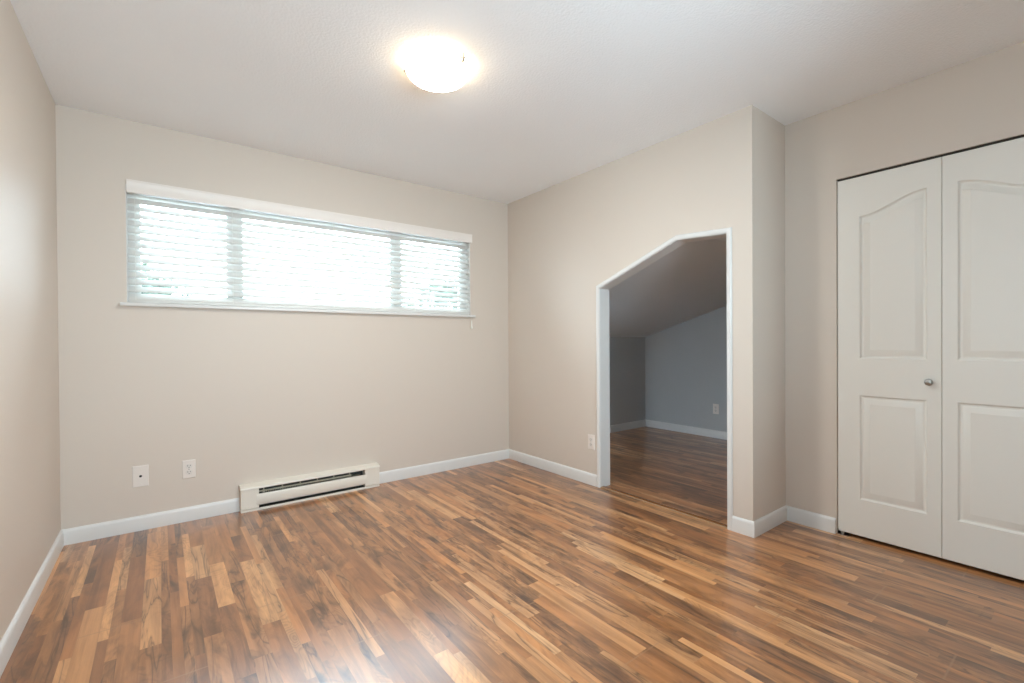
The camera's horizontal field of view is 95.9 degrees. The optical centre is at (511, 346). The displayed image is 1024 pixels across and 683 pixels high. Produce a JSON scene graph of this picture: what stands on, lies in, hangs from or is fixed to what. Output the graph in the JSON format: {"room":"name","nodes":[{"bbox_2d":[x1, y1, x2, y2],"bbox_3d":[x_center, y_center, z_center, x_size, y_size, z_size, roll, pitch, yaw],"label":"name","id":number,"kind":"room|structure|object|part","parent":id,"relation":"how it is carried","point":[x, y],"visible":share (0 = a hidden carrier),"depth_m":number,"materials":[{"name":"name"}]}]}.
{"room":"empty bedroom","nodes":[
{"label":"empty bedroom","id":0,"kind":"room"},
{"bbox_2d":[0,0,60,641],"bbox_3d":[-1.224,-0.109,0.766,0.120,2.440,4.640,-1,0,-37],"label":"wall","id":1,"kind":"structure","parent":0,"point":[30,506],"depth_m":1.93,"materials":[{"name":"paint"}]},
{"bbox_2d":[0,530,63,676],"bbox_3d":[-1.163,1.066,0.814,0.013,0.088,4.400,-1,0,-37],"label":"baseboard","id":2,"kind":"structure","parent":1,"relation":"attached to","point":[17,625],"depth_m":1.87,"materials":[{"name":"white wood"}]},
{"bbox_2d":[55,104,508,529],"bbox_3d":[-1.308,-0.128,3.542,3.111,2.440,0.120,-1,0,-37],"label":"wall","id":3,"kind":"structure","parent":0,"point":[251,396],"depth_m":3.08,"materials":[{"name":"paint"}]},
{"bbox_2d":[132,465,148,487],"bbox_3d":[-2.225,0.779,2.766,0.077,0.126,0.006,-1,0,-37],"label":"wall plate","id":4,"kind":"object","parent":3,"relation":"attached to","point":[140,474],"visible":1,"depth_m":2.76,"materials":[{"name":"plastic"}]},
{"bbox_2d":[62,498,239,545],"bbox_3d":[-2.156,1.059,2.816,0.859,0.088,0.013,-1,0,-37],"label":"baseboard","id":5,"kind":"structure","parent":3,"relation":"attached to","point":[90,532],"depth_m":2.78,"materials":[{"name":"white wood"}]},
{"bbox_2d":[182,459,195,478],"bbox_3d":[-2.035,0.776,2.910,0.070,0.115,0.007,-1,0,-37],"label":"wall outlet","id":6,"kind":"object","parent":3,"relation":"attached to","point":[188,466],"visible":1,"depth_m":2.91,"materials":[{"name":"plastic"}]},
{"bbox_2d":[120,184,475,317],"bbox_3d":[-1.351,-0.609,3.488,2.460,0.722,0.143,-1,0,-37],"label":"window","id":7,"kind":"structure","parent":3,"relation":"in","point":[127,303],"depth_m":3.16,"materials":[{"name":"plastic"}]},
{"bbox_3d":[-2.105,-0.610,2.978,0.476,0.597,0.030,-1,0,-37],"label":"sash","id":8,"kind":"part","parent":7,"relation":"part of","materials":[{"name":"plastic"}]},
{"bbox_3d":[-1.349,-0.258,3.490,2.460,0.021,0.143,-1,0,-37],"label":"sill","id":9,"kind":"part","parent":7,"relation":"part of","materials":[{"name":"white wood"}]},
{"bbox_2d":[126,179,472,328],"bbox_3d":[-1.325,-0.570,3.463,2.399,0.851,0.101,-1,0,-37],"label":"blind","id":10,"kind":"object","parent":7,"relation":"attached to","point":[135,187],"visible":0.99,"depth_m":3.25,"materials":[{"name":"white plastic"}]},
{"bbox_3d":[-2.264,-0.596,2.777,0.002,0.642,0.054,-1,0,-37],"label":"ladder cord","id":11,"kind":"part","parent":10,"relation":"part of","materials":[{"name":"white fabric"}]},
{"bbox_3d":[-1.865,-0.600,3.080,0.002,0.642,0.054,-1,0,-37],"label":"ladder cord","id":12,"kind":"part","parent":10,"relation":"part of","materials":[{"name":"white fabric"}]},
{"bbox_3d":[-1.345,-0.281,3.478,2.376,0.019,0.048,-1,0,-37],"label":"rail","id":13,"kind":"part","parent":10,"relation":"part of","materials":[{"name":"white plastic"}]},
{"bbox_3d":[-0.828,-0.612,3.870,0.002,0.642,0.054,-1,0,-37],"label":"ladder cord","id":14,"kind":"part","parent":10,"relation":"part of","materials":[{"name":"white fabric"}]},
{"bbox_3d":[-1.429,-0.618,3.493,1.083,0.597,0.030,-1,0,-37],"label":"sash","id":15,"kind":"part","parent":7,"relation":"part of","materials":[{"name":"plastic"}]},
{"bbox_3d":[-0.711,-0.627,4.040,0.583,0.597,0.030,-1,0,-37],"label":"sash","id":16,"kind":"part","parent":7,"relation":"part of","materials":[{"name":"plastic"}]},
{"bbox_2d":[379,449,508,483],"bbox_3d":[-0.545,1.040,4.042,1.314,0.088,0.013,-1,0,-37],"label":"baseboard","id":17,"kind":"structure","parent":3,"relation":"attached to","point":[419,470],"depth_m":3.98,"materials":[{"name":"white wood"}]},
{"bbox_2d":[0,426,1023,682],"bbox_3d":[0.966,1.134,2.580,5.780,0.100,4.870,-1,0,-37],"label":"floor","id":18,"kind":"structure","parent":0,"point":[506,570],"depth_m":2.02,"materials":[{"name":"brown wood"}]},
{"bbox_2d":[239,462,379,512],"bbox_3d":[-1.423,1.008,3.336,0.942,0.172,0.072,-1,0,-37],"label":"baseboard heater","id":19,"kind":"object","parent":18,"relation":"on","point":[260,495],"visible":1,"depth_m":3.28,"materials":[{"name":"metal"}]},
{"bbox_3d":[-1.409,1.022,3.311,0.746,0.071,0.012,-1,0,-37],"label":"panel","id":20,"kind":"part","parent":19,"relation":"part of","materials":[{"name":"metal"}]},
{"bbox_2d":[601,486,726,527],"bbox_3d":[0.995,1.076,3.142,0.051,0.008,0.989,-1,0,-37],"label":"threshold","id":21,"kind":"object","parent":18,"relation":"on","point":[603,487],"visible":0.97,"depth_m":3.07,"materials":[{"name":"brown wood"}]},
{"bbox_2d":[10,0,1023,203],"bbox_3d":[0.518,-1.400,2.090,4.520,0.100,4.640,-1,0,-37],"label":"ceiling","id":22,"kind":"structure","parent":0,"point":[554,92],"depth_m":2.22,"materials":[{"name":"white paint"}]},
{"bbox_2d":[404,46,468,91],"bbox_3d":[-0.354,-1.301,2.201,0.300,0.085,0.306,-1,0,-37],"label":"ceiling light","id":23,"kind":"object","parent":22,"relation":"attached to","point":[431,68],"visible":1,"depth_m":2.13,"materials":[{"name":"white glass"}]},
{"bbox_2d":[609,337,644,424],"bbox_3d":[0.853,0.365,5.471,2.444,1.400,0.120,-1,0,-37],"label":"wall","id":24,"kind":"structure","parent":0,"point":[627,354],"depth_m":5.86,"materials":[{"name":"paint"}]},
{"bbox_2d":[610,419,645,432],"bbox_3d":[0.844,1.022,5.382,2.311,0.088,0.013,-1,0,-37],"label":"baseboard","id":25,"kind":"structure","parent":24,"relation":"attached to","point":[641,423],"depth_m":5.84,"materials":[{"name":"white wood"}]},
{"bbox_2d":[508,105,761,520],"bbox_3d":[0.704,-0.141,3.554,0.105,2.440,2.299,-1,0,-37],"label":"wall","id":26,"kind":"structure","parent":0,"point":[566,238],"depth_m":3.44,"materials":[{"name":"paint"}]},
{"bbox_2d":[509,449,596,486],"bbox_3d":[0.310,1.035,3.992,0.013,0.088,1.128,-1,0,-37],"label":"baseboard","id":27,"kind":"structure","parent":26,"relation":"attached to","point":[569,472],"depth_m":3.91,"materials":[{"name":"white wood"}]},
{"bbox_2d":[588,434,594,449],"bbox_3d":[0.616,0.747,3.591,0.007,0.115,0.070,-1,0,-37],"label":"wall outlet","id":28,"kind":"object","parent":26,"relation":"attached to","point":[591,438],"visible":1,"depth_m":3.58,"materials":[{"name":"plastic"}]},
{"bbox_2d":[596,227,732,530],"bbox_3d":[1.009,0.181,3.151,0.119,1.797,1.055,-1,0,-37],"label":"door frame","id":29,"kind":"structure","parent":26,"relation":"attached to","point":[602,290],"depth_m":3.40,"materials":[{"name":"white wood"}]},
{"bbox_2d":[732,516,753,537],"bbox_3d":[1.330,1.038,2.653,0.013,0.088,0.129,-1,0,-37],"label":"baseboard","id":30,"kind":"structure","parent":26,"relation":"attached to","point":[739,525],"depth_m":2.65,"materials":[{"name":"white wood"}]},
{"bbox_2d":[609,237,726,336],"bbox_3d":[1.522,-0.561,4.468,2.311,0.988,2.524,-1,0,-37],"label":"ceiling","id":31,"kind":"structure","parent":0,"point":[689,282],"depth_m":4.23,"materials":[{"name":"paint"}]},
{"bbox_2d":[645,305,726,431],"bbox_3d":[2.534,-0.043,5.164,0.133,2.200,2.404,-1,0,-37],"label":"wall","id":32,"kind":"structure","parent":0,"point":[686,362],"depth_m":5.57,"materials":[{"name":"paint"}]},
{"bbox_2d":[646,420,726,439],"bbox_3d":[2.483,1.013,5.127,0.013,0.088,2.404,-1,0,-37],"label":"baseboard","id":33,"kind":"structure","parent":32,"relation":"attached to","point":[649,423],"depth_m":5.58,"materials":[{"name":"white wood"}]},
{"bbox_2d":[713,404,718,413],"bbox_3d":[2.344,0.724,5.310,0.007,0.115,0.070,-1,0,-37],"label":"wall outlet","id":34,"kind":"object","parent":32,"relation":"attached to","point":[715,406],"visible":1,"depth_m":5.31,"materials":[{"name":"plastic"}]},
{"bbox_2d":[761,111,785,516],"bbox_3d":[2.378,-0.151,3.459,2.444,2.440,0.120,-1,0,-37],"label":"wall","id":35,"kind":"structure","parent":0,"point":[772,131],"depth_m":2.76,"materials":[{"name":"paint"}]},
{"bbox_2d":[753,505,786,537],"bbox_3d":[1.533,1.036,2.735,0.435,0.088,0.013,-1,0,-37],"label":"baseboard","id":36,"kind":"structure","parent":35,"relation":"attached to","point":[775,518],"depth_m":2.72,"materials":[{"name":"white wood"}]},
{"bbox_2d":[785,42,1023,532],"bbox_3d":[2.374,-0.141,2.061,0.110,2.440,2.101,-1,0,-37],"label":"wall","id":37,"kind":"structure","parent":0,"point":[978,101],"depth_m":2.67,"materials":[{"name":"paint"}]},
{"bbox_2d":[786,505,835,533],"bbox_3d":[1.778,1.034,2.760,0.013,0.088,0.269,-1,0,-37],"label":"baseboard","id":38,"kind":"structure","parent":37,"relation":"attached to","point":[803,517],"depth_m":2.75,"materials":[{"name":"white wood"}]},
{"bbox_2d":[837,135,1023,579],"bbox_3d":[2.138,0.064,2.301,0.066,2.030,0.884,-1,0,-37],"label":"door","id":39,"kind":"structure","parent":37,"relation":"in","point":[931,249],"depth_m":2.31,"materials":[{"name":"paint"}]},
{"bbox_3d":[2.018,0.059,2.486,0.034,2.000,0.444,-1,0,-37],"label":"panel","id":40,"kind":"part","parent":39,"relation":"part of","materials":[{"name":"paint"}]},
{"bbox_3d":[2.100,0.182,2.325,0.032,0.034,0.034,-1,0,-37],"label":"knob","id":41,"kind":"part","parent":39,"relation":"part of","materials":[{"name":"silver metal"}]},
{"bbox_3d":[2.285,0.060,2.134,0.034,2.000,0.436,-1,0,-37],"label":"panel","id":42,"kind":"part","parent":39,"relation":"part of","materials":[{"name":"paint"}]},
{"label":"outside","id":43,"kind":"structure","parent":0,"visible":0},
{"bbox_3d":[-13.829,4.120,25.741,70.000,0.200,49.400,-1,0,-37],"label":"ground","id":44,"kind":"structure","parent":43,"visible":0},
{"bbox_2d":[141,263,192,295],"bbox_3d":[-6.939,1.182,8.701,3.128,5.831,3.060,-1,0,-37],"label":"tree","id":45,"kind":"object","parent":44,"relation":"on","point":[143,263],"visible":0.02,"depth_m":8.74,"materials":[{"name":"green plant"}]},
{"bbox_2d":[402,277,457,307],"bbox_3d":[-1.667,1.104,11.191,3.411,5.885,3.191,0,0,-16],"label":"tree","id":46,"kind":"object","parent":44,"relation":"on","point":[448,277],"visible":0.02,"depth_m":10.44,"materials":[{"name":"green plant"}]}
]}

